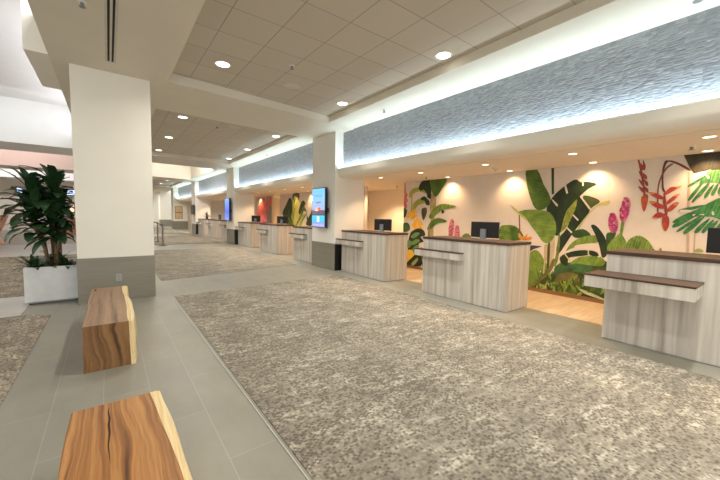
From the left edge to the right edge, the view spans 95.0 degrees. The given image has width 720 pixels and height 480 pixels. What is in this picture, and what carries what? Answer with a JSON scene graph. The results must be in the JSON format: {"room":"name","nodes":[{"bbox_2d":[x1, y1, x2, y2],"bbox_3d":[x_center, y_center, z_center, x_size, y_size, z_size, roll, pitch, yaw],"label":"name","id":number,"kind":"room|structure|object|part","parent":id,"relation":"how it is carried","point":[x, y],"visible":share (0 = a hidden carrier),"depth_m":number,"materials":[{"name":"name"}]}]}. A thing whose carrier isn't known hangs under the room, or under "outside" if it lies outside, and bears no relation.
{"room":"hotel lobby","nodes":[
{"label":"hotel lobby","id":0,"kind":"room"},
{"bbox_2d":[0,296,29,317],"bbox_3d":[-8.332,1.115,2.739,7.980,0.004,1.430,-2,5,-37],"label":"floor","id":1,"kind":"structure","parent":0,"point":[12,306],"depth_m":5.01,"materials":[{"name":"tile"}]},
{"bbox_2d":[0,0,67,106],"bbox_3d":[-16.849,-4.912,13.201,9.400,0.100,52.000,-2,5,-37],"label":"ceiling","id":2,"kind":"structure","parent":0,"point":[18,78],"depth_m":8.35,"materials":[{"name":"white paint"}]},
{"bbox_2d":[0,96,72,155],"bbox_3d":[-14.135,-3.849,9.658,9.380,1.410,2.050,-2,5,-37],"label":"beam","id":3,"kind":"structure","parent":0,"point":[25,125],"depth_m":11.00,"materials":[{"name":"white paint"}]},
{"bbox_2d":[0,149,72,172],"bbox_3d":[-19.048,-4.406,16.105,9.380,1.410,2.000,-2,5,-37],"label":"beam","id":4,"kind":"structure","parent":0,"point":[11,158],"depth_m":16.84,"materials":[{"name":"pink paint"}]},
{"bbox_2d":[0,168,73,182],"bbox_3d":[-24.128,-4.982,22.771,9.380,1.410,2.000,-2,5,-37],"label":"beam","id":5,"kind":"structure","parent":0,"point":[3,175],"depth_m":22.57,"materials":[{"name":"white paint"}]},
{"bbox_2d":[0,178,74,229],"bbox_3d":[-24.758,-3.240,23.764,9.280,5.050,0.100,-2,5,-37],"label":"wall","id":6,"kind":"structure","parent":0,"point":[5,184],"depth_m":23.61,"materials":[{"name":"paint"}]},
{"bbox_2d":[66,189,73,195],"bbox_3d":[-22.259,-3.664,25.516,0.720,0.540,0.064,-2,5,-37],"label":"lit sign","id":7,"kind":"object","parent":6,"relation":"attached to","point":[68,189],"visible":0.47,"depth_m":25.45,"materials":[{"name":"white plastic"}]},
{"bbox_2d":[0,244,76,256],"bbox_3d":[-14.214,0.426,10.755,8.340,0.004,4.800,-2,5,-37],"label":"floor","id":8,"kind":"structure","parent":0,"point":[5,250],"depth_m":11.97,"materials":[{"name":"tile"}]},
{"bbox_2d":[0,213,9,244],"bbox_3d":[-14.769,-0.376,12.657,1.900,1.310,1.900,-2,5,-37],"label":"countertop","id":9,"kind":"structure","parent":8,"relation":"on","point":[2,223],"depth_m":12.98,"materials":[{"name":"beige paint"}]},
{"bbox_2d":[20,0,60,89],"bbox_3d":[-5.018,-3.369,5.223,0.250,1.380,1.720,-2,5,-37],"label":"ceiling","id":10,"kind":"structure","parent":0,"point":[34,48],"depth_m":4.62,"materials":[{"name":"beige paint"}]},
{"bbox_2d":[69,63,155,304],"bbox_3d":[-4.286,-0.868,5.776,1.041,3.680,1.046,-2,5,-37],"label":"wall column","id":11,"kind":"structure","parent":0,"point":[111,112],"depth_m":5.33,"materials":[{"name":"beige paint"}]},
{"bbox_2d":[116,274,121,280],"bbox_3d":[-3.991,0.619,5.465,0.080,0.120,0.008,-2,5,-37],"label":"wall outlet","id":12,"kind":"object","parent":11,"relation":"attached to","point":[118,276],"visible":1,"depth_m":5.46,"materials":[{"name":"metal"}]},
{"bbox_2d":[27,0,204,117],"bbox_3d":[-12.547,-4.326,16.529,1.480,1.380,52.000,-2,5,-37],"label":"ceiling","id":13,"kind":"structure","parent":0,"point":[152,35],"depth_m":4.13,"materials":[{"name":"paint"}]},
{"bbox_2d":[77,0,86,8],"bbox_3d":[-2.934,-2.486,3.485,0.084,0.051,0.082,-2,5,-37],"label":"sprinkler head","id":14,"kind":"object","parent":13,"relation":"attached to","point":[82,3],"visible":1,"depth_m":3.48},
{"bbox_2d":[104,0,118,62],"bbox_3d":[-2.147,-2.449,2.856,0.124,0.006,5.065,-2,5,-37],"label":"linear vent","id":15,"kind":"object","parent":13,"relation":"attached to","point":[110,6],"visible":1,"depth_m":3.96,"materials":[{"name":"metal"}]},
{"bbox_2d":[153,191,170,224],"bbox_3d":[-28.768,-4.259,36.877,19.000,5.050,0.100,-2,5,-37],"label":"wall","id":16,"kind":"structure","parent":0,"point":[155,196],"depth_m":39.95,"materials":[{"name":"beige paint"}]},
{"bbox_2d":[153,188,170,193],"bbox_3d":[-22.403,-5.188,34.149,4.170,0.200,12.000,-2,5,-37],"label":"ceiling","id":17,"kind":"structure","parent":0,"point":[155,190],"depth_m":32.95,"materials":[{"name":"paint"}]},
{"bbox_2d":[152,184,175,188],"bbox_3d":[-18.159,-5.297,28.552,4.346,1.380,2.294,-3,5,-41],"label":"ceiling beam","id":18,"kind":"structure","parent":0,"point":[154,185],"depth_m":28.58,"materials":[{"name":"paint"}]},
{"bbox_2d":[158,191,171,226],"bbox_3d":[-20.803,-3.303,35.279,1.116,3.680,1.216,-2,5,-37],"label":"wall column","id":19,"kind":"structure","parent":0,"point":[164,198],"depth_m":34.79,"materials":[{"name":"beige paint"}]},
{"bbox_2d":[152,179,178,185],"bbox_3d":[-15.777,-4.476,24.956,3.610,0.050,7.000,-2,5,-37],"label":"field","id":20,"kind":"object","parent":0,"point":[156,182],"depth_m":25.87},
{"bbox_2d":[152,163,200,181],"bbox_3d":[-12.838,-4.693,21.569,4.346,1.380,2.294,-3,5,-41],"label":"ceiling beam","id":21,"kind":"structure","parent":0,"point":[168,172],"depth_m":21.05,"materials":[{"name":"paint"}]},
{"bbox_2d":[171,188,187,228],"bbox_3d":[-16.575,-2.863,30.285,1.146,3.680,1.316,-2,5,-37],"label":"wall column","id":22,"kind":"structure","parent":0,"point":[176,223],"depth_m":29.83,"materials":[{"name":"beige paint"}]},
{"bbox_2d":[175,206,182,218],"bbox_3d":[-16.293,-2.483,29.674,0.620,1.120,0.033,-2,5,-37],"label":"framed notice","id":23,"kind":"object","parent":22,"relation":"attached to","point":[178,209],"visible":1,"depth_m":29.67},
{"bbox_2d":[171,182,190,187],"bbox_3d":[-14.256,-5.065,26.266,0.730,1.365,6.620,-2,5,-37],"label":"ceiling","id":24,"kind":"structure","parent":0,"point":[178,184],"depth_m":25.88,"materials":[{"name":"paint"}]},
{"bbox_2d":[176,196,191,201],"bbox_3d":[-14.078,-3.322,26.729,0.405,0.230,7.300,-2,5,-37],"label":"ledge","id":25,"kind":"object","parent":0,"point":[189,197],"visible":0.66,"depth_m":26.65,"materials":[{"name":"beige paint"}]},
{"bbox_2d":[187,202,191,228],"bbox_3d":[-14.821,-2.303,31.292,2.850,2.485,0.100,-2,5,-37],"label":"wall","id":26,"kind":"structure","parent":0,"point":[189,204],"depth_m":30.53,"materials":[{"name":"beige paint"}]},
{"bbox_2d":[152,151,242,169],"bbox_3d":[-7.516,-4.089,14.586,4.339,1.380,2.194,-3,5,-41],"label":"ceiling beam","id":27,"kind":"structure","parent":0,"point":[157,157],"depth_m":14.30,"materials":[{"name":"paint"}]},
{"bbox_2d":[191,181,210,233],"bbox_3d":[-11.343,-2.279,23.542,0.996,3.680,1.224,-2,5,-37],"label":"wall column","id":28,"kind":"structure","parent":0,"point":[201,205],"depth_m":23.02,"materials":[{"name":"paint"}]},
{"bbox_2d":[191,205,194,213],"bbox_3d":[-11.582,-2.110,22.939,0.140,0.660,1.000,-2,5,-37],"label":"screen","id":29,"kind":"object","parent":28,"relation":"attached to","point":[192,206],"visible":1,"depth_m":22.70,"materials":[{"name":"black plastic"}]},
{"bbox_2d":[190,167,225,179],"bbox_3d":[-8.919,-4.460,19.264,0.730,1.365,6.670,-2,5,-37],"label":"ceiling","id":30,"kind":"structure","parent":0,"point":[197,173],"depth_m":19.40,"materials":[{"name":"paint"}]},
{"bbox_2d":[196,189,226,198],"bbox_3d":[-8.832,-2.727,19.845,0.405,0.230,7.650,-2,5,-37],"label":"ledge","id":31,"kind":"object","parent":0,"point":[222,192],"visible":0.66,"depth_m":19.37,"materials":[{"name":"beige paint"}]},
{"bbox_2d":[151,109,287,160],"bbox_3d":[-5.083,-3.263,10.923,3.610,0.050,7.270,-2,5,-37],"label":"ceiling","id":32,"kind":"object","parent":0,"point":[201,136],"visible":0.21,"depth_m":10.17,"materials":[{"name":"tile"}]},
{"bbox_2d":[226,167,253,244],"bbox_3d":[-5.991,-1.672,16.520,0.996,3.680,1.224,-2,5,-37],"label":"wall column","id":33,"kind":"structure","parent":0,"point":[242,204],"depth_m":16.00,"materials":[{"name":"paint"}]},
{"bbox_2d":[225,198,230,220],"bbox_3d":[-6.435,-1.500,16.176,0.152,1.090,0.780,-2,5,-37],"label":"display screen","id":34,"kind":"object","parent":33,"relation":"attached to","point":[227,200],"visible":1,"depth_m":16.03,"materials":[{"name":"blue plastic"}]},
{"bbox_3d":[-5.835,-0.138,16.005,0.480,0.700,0.008,-2,5,-37],"label":"panel","id":35,"kind":"part","parent":33,"relation":"part of","materials":[{"name":"black plastic"}]},
{"bbox_2d":[156,73,352,139],"bbox_3d":[-2.195,-3.486,7.604,4.314,1.380,1.855,-3,5,-41],"label":"ceiling beam","id":36,"kind":"structure","parent":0,"point":[181,94],"depth_m":7.04,"materials":[{"name":"paint"}]},
{"bbox_2d":[229,135,312,165],"bbox_3d":[-3.562,-3.852,12.233,0.730,1.365,6.890,-2,5,-37],"label":"ceiling","id":37,"kind":"structure","parent":0,"point":[290,142],"depth_m":11.39,"materials":[{"name":"paint"}]},
{"bbox_2d":[235,173,312,192],"bbox_3d":[-3.481,-2.120,12.823,0.405,0.230,7.650,-2,5,-37],"label":"ledge","id":38,"kind":"object","parent":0,"point":[306,179],"visible":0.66,"depth_m":11.85,"materials":[{"name":"beige paint"}]},
{"bbox_2d":[274,198,279,223],"bbox_3d":[-3.989,-1.151,18.159,1.540,2.485,5.300,-2,5,-37],"label":"wall","id":39,"kind":"structure","parent":0,"point":[276,200],"depth_m":20.42,"materials":[{"name":"paint"}]},
{"bbox_2d":[210,186,367,229],"bbox_3d":[-7.265,-1.425,21.089,0.120,2.485,24.650,-2,5,-37],"label":"wall","id":40,"kind":"structure","parent":0,"point":[217,208],"depth_m":25.03,"materials":[{"name":"paint"}]},
{"bbox_2d":[255,196,271,222],"bbox_3d":[-5.471,-1.252,18.627,0.001,2.405,2.450,-2,5,-37],"label":"mural","id":41,"kind":"object","parent":40,"relation":"attached to","point":[263,205],"visible":0.7,"depth_m":18.43},
{"bbox_2d":[280,186,364,229],"bbox_3d":[-1.964,-0.854,14.025,0.001,2.405,6.950,-2,5,-37],"label":"mural","id":42,"kind":"object","parent":40,"relation":"attached to","point":[297,206],"visible":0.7,"depth_m":15.16},
{"bbox_2d":[312,131,363,270],"bbox_3d":[-0.640,-1.065,9.497,0.996,3.680,1.224,-2,5,-37],"label":"wall column","id":43,"kind":"structure","parent":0,"point":[345,196],"depth_m":8.99,"materials":[{"name":"paint"}]},
{"bbox_2d":[312,187,328,227],"bbox_3d":[-1.078,-0.892,9.146,0.152,1.090,0.780,-2,5,-37],"label":"screen","id":44,"kind":"object","parent":43,"relation":"attached to","point":[319,195],"visible":1,"depth_m":9.05,"materials":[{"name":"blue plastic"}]},
{"bbox_3d":[-0.484,0.469,8.982,0.480,0.700,0.008,-2,5,-37],"label":"panel","id":45,"kind":"part","parent":43,"relation":"part of","materials":[{"name":"black plastic"}]},
{"bbox_2d":[0,225,719,479],"bbox_3d":[-13.126,0.098,16.471,19.000,0.124,52.000,-2,5,-37],"label":"floor","id":46,"kind":"structure","parent":0,"point":[222,436],"depth_m":2.98,"materials":[{"name":"tile"}]},
{"bbox_2d":[0,314,50,405],"bbox_3d":[-4.458,1.533,-2.068,8.315,0.007,10.900,-2,5,-37],"label":"carpet","id":47,"kind":"object","parent":46,"relation":"on","point":[19,335],"visible":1,"depth_m":3.65,"materials":[{"name":"carpet"}]},
{"bbox_2d":[0,254,76,297],"bbox_3d":[-10.665,0.827,6.097,8.340,0.007,6.740,-2,5,-37],"label":"carpet","id":48,"kind":"object","parent":46,"relation":"on","point":[11,283],"visible":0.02,"depth_m":7.25,"materials":[{"name":"carpet"}]},
{"bbox_2d":[23,261,77,304],"bbox_3d":[-5.072,0.690,5.482,0.630,0.585,0.630,-2,5,-37],"label":"planter box","id":49,"kind":"object","parent":46,"relation":"on","point":[44,284],"visible":0.89,"depth_m":5.22,"materials":[{"name":"white plastic"}]},
{"bbox_2d":[9,254,56,271],"bbox_3d":[-5.100,0.356,5.180,0.551,0.257,0.592,-2,5,-37],"label":"leafy plant","id":50,"kind":"object","parent":49,"relation":"in","point":[33,262],"visible":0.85,"depth_m":5.16,"materials":[{"name":"green plant"}]},
{"bbox_2d":[0,164,75,266],"bbox_3d":[-5.184,-0.372,5.257,1.052,1.739,1.155,-2,5,-37],"label":"plant","id":51,"kind":"object","parent":49,"relation":"on","point":[36,198],"visible":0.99,"depth_m":5.22,"materials":[{"name":"green plant"}]},
{"bbox_2d":[39,250,74,264],"bbox_3d":[-5.161,0.306,5.601,0.535,0.290,0.521,-2,5,-37],"label":"leafy plant","id":52,"kind":"object","parent":49,"relation":"on","point":[50,255],"visible":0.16,"depth_m":5.63,"materials":[{"name":"green plant"}]},
{"bbox_2d":[50,252,74,268],"bbox_3d":[-4.872,0.334,5.394,0.361,0.274,0.524,-2,5,-37],"label":"leafy plant","id":53,"kind":"object","parent":49,"relation":"on","point":[62,259],"visible":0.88,"depth_m":5.35,"materials":[{"name":"green plant"}]},
{"bbox_2d":[63,217,75,233],"bbox_3d":[-18.160,-0.886,20.741,1.660,1.040,0.560,-2,5,-37],"label":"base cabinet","id":54,"kind":"object","parent":46,"relation":"on","point":[73,220],"visible":0.02,"depth_m":20.63,"materials":[{"name":"brown wood"}]},
{"bbox_2d":[82,286,136,373],"bbox_3d":[-2.886,0.927,3.829,0.420,0.431,1.860,-2,5,-37],"label":"wooden bench","id":55,"kind":"object","parent":46,"relation":"on","point":[109,329],"visible":1,"depth_m":3.15,"materials":[{"name":"wood"}]},
{"bbox_2d":[58,391,192,479],"bbox_3d":[-0.728,1.167,1.065,0.442,0.431,1.970,-2,5,-37],"label":"wooden bench","id":56,"kind":"object","parent":46,"relation":"on","point":[136,437],"visible":1,"depth_m":1.48,"materials":[{"name":"wood"}]},
{"bbox_2d":[156,223,166,245],"bbox_3d":[-9.294,-0.312,15.341,0.340,1.010,2.170,-2,5,-37],"label":"stanchion","id":57,"kind":"object","parent":46,"relation":"on","point":[156,223],"visible":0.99,"depth_m":14.60,"materials":[{"name":"black metal"}]},
{"bbox_3d":[-8.741,-0.265,14.614,0.068,0.980,0.066,-2,5,-37],"label":"post","id":58,"kind":"part","parent":57,"relation":"part of","materials":[{"name":"metal"}]},
{"bbox_2d":[154,227,185,233],"bbox_3d":[-17.980,-0.885,27.999,3.540,0.007,13.700,-2,5,-37],"label":"carpet","id":59,"kind":"object","parent":46,"relation":"on","point":[165,230],"visible":0.36,"depth_m":25.67,"materials":[{"name":"carpet"}]},
{"bbox_2d":[154,236,221,244],"bbox_3d":[-10.271,-0.019,18.006,3.690,0.007,6.200,-2,5,-37],"label":"carpet","id":60,"kind":"object","parent":46,"relation":"on","point":[168,240],"visible":0.57,"depth_m":17.64,"materials":[{"name":"carpet"}]},
{"bbox_2d":[153,221,161,241],"bbox_3d":[-10.645,-0.478,17.196,0.340,1.010,2.170,-2,5,-37],"label":"stanchion","id":61,"kind":"object","parent":60,"relation":"on","point":[153,221],"visible":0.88,"depth_m":16.46,"materials":[{"name":"black metal"}]},
{"bbox_2d":[196,219,207,235],"bbox_3d":[-10.466,-0.883,22.359,0.816,1.100,1.886,-2,5,-37],"label":"reception desk","id":62,"kind":"object","parent":46,"relation":"on","point":[202,227],"visible":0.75,"depth_m":21.73,"materials":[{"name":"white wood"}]},
{"bbox_3d":[-10.652,-0.856,22.143,0.030,1.046,1.740,-2,5,-37],"label":"panel","id":63,"kind":"part","parent":62,"relation":"part of","materials":[{"name":"grey wood"}]},
{"bbox_3d":[-9.860,-0.807,21.673,0.660,1.046,0.030,-2,5,-37],"label":"panel","id":64,"kind":"part","parent":62,"relation":"part of","materials":[{"name":"grey wood"}]},
{"bbox_2d":[206,219,220,238],"bbox_3d":[-8.743,-0.688,20.097,0.816,1.100,1.886,-2,5,-37],"label":"reception desk","id":65,"kind":"object","parent":46,"relation":"on","point":[214,231],"visible":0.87,"depth_m":19.38,"materials":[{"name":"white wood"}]},
{"bbox_3d":[-8.928,-0.661,19.881,0.030,1.046,1.740,-2,5,-37],"label":"panel","id":66,"kind":"part","parent":65,"relation":"part of","materials":[{"name":"grey wood"}]},
{"bbox_3d":[-8.136,-0.612,19.411,0.660,1.046,0.030,-2,5,-37],"label":"panel","id":67,"kind":"part","parent":65,"relation":"part of","materials":[{"name":"grey wood"}]},
{"bbox_2d":[219,220,226,241],"bbox_3d":[-6.898,-0.479,17.677,0.816,1.100,1.886,-2,5,-37],"label":"reception desk","id":68,"kind":"object","parent":46,"relation":"on","point":[223,225],"visible":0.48,"depth_m":17.69,"materials":[{"name":"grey wood"}]},
{"bbox_3d":[-7.084,-0.452,17.461,0.030,1.046,1.740,-2,5,-37],"label":"panel","id":69,"kind":"part","parent":68,"relation":"part of","materials":[{"name":"grey wood"}]},
{"bbox_2d":[154,247,295,280],"bbox_3d":[-4.822,0.595,10.914,3.760,0.007,6.730,-2,5,-37],"label":"carpet","id":70,"kind":"object","parent":46,"relation":"on","point":[177,263],"visible":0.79,"depth_m":9.98,"materials":[{"name":"carpet"}]},
{"bbox_2d":[172,297,308,479],"bbox_3d":[0.041,1.370,1.404,0.008,0.008,10.990,-2,5,-37],"label":"trim","id":71,"kind":"structure","parent":46,"relation":"on","point":[274,434],"depth_m":2.44,"materials":[{"name":"metal"}]},
{"bbox_2d":[235,222,261,247],"bbox_3d":[-5.114,-0.276,15.336,0.816,1.100,1.886,-2,5,-37],"label":"reception desk","id":72,"kind":"object","parent":46,"relation":"on","point":[248,236],"visible":0.88,"depth_m":14.67,"materials":[{"name":"brown wood"}]},
{"bbox_3d":[-5.300,-0.249,15.120,0.030,1.046,1.740,-2,5,-37],"label":"panel","id":73,"kind":"part","parent":72,"relation":"part of","materials":[{"name":"brown wood"}]},
{"bbox_3d":[-4.508,-0.200,14.650,0.660,1.046,0.030,-2,5,-37],"label":"panel","id":74,"kind":"part","parent":72,"relation":"part of","materials":[{"name":"brown wood"}]},
{"bbox_2d":[252,215,260,222],"bbox_3d":[-4.706,-0.948,14.918,0.540,0.315,0.210,3,5,30],"label":"computer monitor","id":75,"kind":"object","parent":72,"relation":"on","point":[255,219],"visible":1,"depth_m":14.87,"materials":[{"name":"black plastic"}]},
{"bbox_2d":[256,223,294,254],"bbox_3d":[-3.385,-0.080,13.067,0.816,1.100,1.886,-2,5,-37],"label":"reception desk","id":76,"kind":"object","parent":46,"relation":"on","point":[274,238],"visible":0.94,"depth_m":12.46,"materials":[{"name":"brown wood"}]},
{"bbox_2d":[256,230,267,233],"bbox_3d":[-3.906,-0.339,13.163,0.109,0.118,1.060,-2,5,-37],"label":"shelf","id":77,"kind":"object","parent":76,"relation":"attached to","point":[258,231],"depth_m":12.98,"materials":[{"name":"grey wood"}]},
{"bbox_3d":[-3.571,-0.053,12.851,0.030,1.046,1.740,-2,5,-37],"label":"panel","id":78,"kind":"part","parent":76,"relation":"part of","materials":[{"name":"brown wood"}]},
{"bbox_2d":[259,223,294,225],"bbox_3d":[-3.297,-0.605,13.011,0.714,0.042,1.764,-2,5,-37],"label":"countertop","id":79,"kind":"structure","parent":76,"relation":"on","point":[272,224],"depth_m":12.57,"materials":[{"name":"brown wood"}]},
{"bbox_2d":[277,216,287,224],"bbox_3d":[-2.982,-0.752,12.657,0.540,0.315,0.210,3,5,30],"label":"computer monitor","id":80,"kind":"object","parent":76,"relation":"on","point":[283,220],"visible":1,"depth_m":12.61,"materials":[{"name":"black plastic"}]},
{"bbox_3d":[-2.779,-0.004,12.381,0.660,1.046,0.030,-2,5,-37],"label":"panel","id":81,"kind":"part","parent":76,"relation":"part of","materials":[{"name":"brown wood"}]},
{"bbox_2d":[289,226,311,262],"bbox_3d":[-1.510,0.133,10.607,0.816,1.100,1.886,-2,5,-37],"label":"reception desk","id":82,"kind":"object","parent":46,"relation":"on","point":[302,235],"visible":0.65,"depth_m":10.53,"materials":[{"name":"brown wood"}]},
{"bbox_2d":[289,234,306,238],"bbox_3d":[-2.031,-0.126,10.703,0.109,0.118,1.060,-2,5,-37],"label":"shelf","id":83,"kind":"object","parent":82,"relation":"attached to","point":[295,236],"depth_m":10.52,"materials":[{"name":"grey wood"}]},
{"bbox_2d":[293,226,311,228],"bbox_3d":[-1.423,-0.392,10.552,0.714,0.042,1.764,-2,5,-37],"label":"countertop","id":84,"kind":"structure","parent":82,"relation":"on","point":[307,227],"depth_m":10.77,"materials":[{"name":"brown wood"}]},
{"bbox_2d":[336,230,407,281],"bbox_3d":[0.237,0.331,8.314,0.816,1.100,1.886,-2,5,-37],"label":"reception desk","id":85,"kind":"object","parent":46,"relation":"on","point":[380,256],"visible":1,"depth_m":7.76,"materials":[{"name":"brown wood"}]},
{"bbox_2d":[336,239,362,246],"bbox_3d":[-0.284,0.072,8.410,0.109,0.118,1.060,-2,5,-37],"label":"shelf","id":86,"kind":"object","parent":85,"relation":"attached to","point":[345,242],"depth_m":8.30,"materials":[{"name":"grey wood"}]},
{"bbox_2d":[336,238,362,241],"bbox_3d":[-0.284,0.003,8.404,0.113,0.020,1.068,-2,5,-37],"label":"shelf","id":87,"kind":"object","parent":85,"relation":"attached to","point":[337,239],"depth_m":8.39,"materials":[{"name":"brown wood"}]},
{"bbox_3d":[0.051,0.358,8.098,0.030,1.046,1.740,-2,5,-37],"label":"panel","id":88,"kind":"part","parent":85,"relation":"part of","materials":[{"name":"brown wood"}]},
{"bbox_2d":[341,230,407,234],"bbox_3d":[0.325,-0.194,8.258,0.714,0.042,1.764,-2,5,-37],"label":"countertop","id":89,"kind":"structure","parent":85,"relation":"on","point":[353,231],"depth_m":7.86,"materials":[{"name":"brown wood"}]},
{"bbox_2d":[374,219,391,231],"bbox_3d":[0.548,-0.352,8.023,0.210,0.315,0.540,-3,6,-44],"label":"computer monitor","id":90,"kind":"object","parent":85,"relation":"on","point":[383,225],"visible":0.94,"depth_m":7.98,"materials":[{"name":"black plastic"}]},
{"bbox_3d":[0.843,0.407,7.628,0.660,1.046,0.030,-2,5,-37],"label":"panel","id":91,"kind":"part","parent":85,"relation":"part of","materials":[{"name":"brown wood"}]},
{"bbox_2d":[175,274,719,479],"bbox_3d":[1.415,1.307,2.660,3.704,0.007,11.330,-2,5,-37],"label":"carpet","id":92,"kind":"object","parent":46,"relation":"on","point":[360,380],"visible":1,"depth_m":2.78,"materials":[{"name":"carpet"}]},
{"bbox_2d":[414,236,531,312],"bbox_3d":[1.960,0.526,6.052,0.816,1.100,1.886,-2,5,-37],"label":"reception desk","id":93,"kind":"object","parent":46,"relation":"on","point":[493,274],"visible":0.98,"depth_m":5.56,"materials":[{"name":"brown wood"}]},
{"bbox_2d":[414,249,462,260],"bbox_3d":[1.440,0.268,6.149,0.109,0.118,1.060,-2,5,-37],"label":"shelf","id":94,"kind":"object","parent":93,"relation":"attached to","point":[441,254],"depth_m":6.05,"materials":[{"name":"grey wood"}]},
{"bbox_2d":[414,248,463,253],"bbox_3d":[1.439,0.199,6.142,0.113,0.020,1.068,-2,5,-37],"label":"shelf","id":95,"kind":"object","parent":93,"relation":"attached to","point":[429,250],"depth_m":6.09,"materials":[{"name":"brown wood"}]},
{"bbox_2d":[423,236,531,245],"bbox_3d":[2.048,0.001,5.997,0.714,0.042,1.764,-2,5,-37],"label":"countertop","id":96,"kind":"structure","parent":93,"relation":"on","point":[447,238],"depth_m":5.66,"materials":[{"name":"brown wood"}]},
{"bbox_2d":[471,222,499,239],"bbox_3d":[2.204,-0.164,5.850,0.210,0.315,0.540,-2,5,-37],"label":"computer monitor","id":97,"kind":"object","parent":93,"relation":"on","point":[484,230],"visible":0.98,"depth_m":5.80,"materials":[{"name":"black plastic"}]},
{"bbox_3d":[2.567,0.602,5.367,0.660,1.046,0.030,-2,5,-37],"label":"panel","id":98,"kind":"part","parent":93,"relation":"part of","materials":[{"name":"brown wood"}]},
{"bbox_2d":[584,248,719,367],"bbox_3d":[3.656,0.737,3.538,1.166,1.105,1.836,-2,5,-37],"label":"reception desk","id":99,"kind":"object","parent":46,"relation":"on","point":[666,302],"visible":1,"depth_m":3.64,"materials":[{"name":"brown wood"}]},
{"bbox_2d":[584,275,703,302],"bbox_3d":[3.111,0.499,3.668,0.459,0.130,0.930,-2,5,-37],"label":"shelf","id":100,"kind":"object","parent":99,"relation":"attached to","point":[650,285],"depth_m":3.47,"materials":[{"name":"grey wood"}]},
{"bbox_2d":[584,270,703,288],"bbox_3d":[3.111,0.424,3.661,0.463,0.020,0.938,-2,5,-37],"label":"shelf","id":101,"kind":"object","parent":99,"relation":"attached to","point":[649,279],"depth_m":3.58,"materials":[{"name":"brown wood"}]},
{"bbox_2d":[606,248,719,263],"bbox_3d":[3.868,0.203,3.608,0.714,0.042,1.764,-2,5,-37],"label":"countertop","id":102,"kind":"structure","parent":99,"relation":"on","point":[696,257],"depth_m":3.77,"materials":[{"name":"brown wood"}]},
{"bbox_2d":[706,228,719,253],"bbox_3d":[4.025,0.037,3.461,0.210,0.315,0.540,-2,5,-37],"label":"computer monitor","id":103,"kind":"object","parent":99,"relation":"on","point":[713,236],"visible":1,"depth_m":3.63,"materials":[{"name":"black plastic"}]},
{"bbox_2d":[172,0,584,115],"bbox_3d":[1.556,-2.510,2.210,3.610,0.050,11.970,-2,5,-37],"label":"ceiling","id":104,"kind":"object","parent":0,"point":[352,52],"depth_m":4.43,"materials":[{"name":"tile"}]},
{"bbox_2d":[214,61,230,67],"bbox_3d":[-2.165,-2.778,5.205,0.250,0.026,0.250,-2,5,-37],"label":"recessed light","id":105,"kind":"object","parent":104,"relation":"attached to","point":[222,64],"visible":1,"depth_m":5.21,"materials":[{"name":"white plastic"}]},
{"bbox_2d":[284,83,299,88],"bbox_3d":[-1.240,-2.807,6.021,0.300,0.010,0.300,-2,5,-37],"label":"ceiling speaker","id":106,"kind":"object","parent":104,"relation":"attached to","point":[287,85],"visible":1,"depth_m":6.00},
{"bbox_2d":[337,102,347,105],"bbox_3d":[-0.367,-2.866,6.920,0.250,0.026,0.250,-2,5,-37],"label":"recessed light","id":107,"kind":"object","parent":104,"relation":"attached to","point":[338,103],"visible":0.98,"depth_m":6.91,"materials":[{"name":"white"}]},
{"bbox_2d":[435,51,451,59],"bbox_3d":[1.209,-2.682,4.785,0.250,0.026,0.250,-2,5,-37],"label":"recessed light","id":108,"kind":"object","parent":104,"relation":"attached to","point":[443,55],"visible":0.98,"depth_m":4.78,"materials":[{"name":"white"}]},
{"bbox_2d":[367,189,403,232],"bbox_3d":[1.362,-0.544,11.136,1.540,2.485,5.300,-2,5,-37],"label":"wall","id":109,"kind":"structure","parent":0,"point":[385,204],"depth_m":12.63,"materials":[{"name":"paint"}]},
{"bbox_2d":[178,5,719,197],"bbox_3d":[-4.584,-3.500,14.225,0.050,2.390,38.600,-2,5,-37],"label":"wall","id":110,"kind":"structure","parent":0,"point":[677,62],"depth_m":4.63,"materials":[{"name":"paint"}]},
{"bbox_2d":[204,128,719,199],"bbox_3d":[-0.532,-1.985,12.088,3.325,0.180,31.300,-2,5,-37],"label":"ceiling","id":111,"kind":"structure","parent":0,"point":[676,144],"depth_m":5.56,"materials":[{"name":"paint"}]},
{"bbox_2d":[687,145,696,150],"bbox_3d":[4.411,-1.221,4.390,0.105,0.051,0.102,-2,5,-37],"label":"sprinkler head","id":112,"kind":"object","parent":111,"relation":"attached to","point":[691,148],"visible":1,"depth_m":4.37},
{"bbox_2d":[701,135,717,137],"bbox_3d":[4.115,-1.223,3.887,0.140,0.026,0.140,-2,5,-37],"label":"recessed light","id":113,"kind":"object","parent":111,"relation":"in","point":[711,136],"visible":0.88,"depth_m":3.87,"materials":[{"name":"white plastic"}]},
{"bbox_2d":[329,0,719,128],"bbox_3d":[3.060,-3.082,3.288,1.040,1.365,11.940,-2,5,-37],"label":"ceiling","id":114,"kind":"structure","parent":0,"point":[588,24],"depth_m":4.31,"materials":[{"name":"paint"}]},
{"bbox_2d":[337,97,719,178],"bbox_3d":[3.307,-1.350,3.916,0.405,0.230,12.400,-2,5,-37],"label":"soffit","id":115,"kind":"object","parent":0,"point":[702,115],"visible":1,"depth_m":4.36,"materials":[{"name":"beige paint"}]},
{"bbox_3d":[4.965,-0.038,5.040,0.120,2.485,12.000,-2,5,-37],"label":"wall","id":116,"kind":"structure","parent":0,"visible":0},
{"bbox_2d":[407,265,603,303],"bbox_3d":[4.889,1.166,5.087,0.012,0.075,12.000,-2,5,-37],"label":"baseboard","id":117,"kind":"structure","parent":116,"relation":"attached to","point":[600,301],"depth_m":6.37,"materials":[{"name":"wood"}]},
{"bbox_2d":[403,152,719,299],"bbox_3d":[3.639,-0.217,6.661,0.015,2.405,7.800,-2,5,-37],"label":"mural","id":118,"kind":"object","parent":116,"relation":"attached to","point":[571,216],"visible":0.74,"depth_m":6.12}
]}

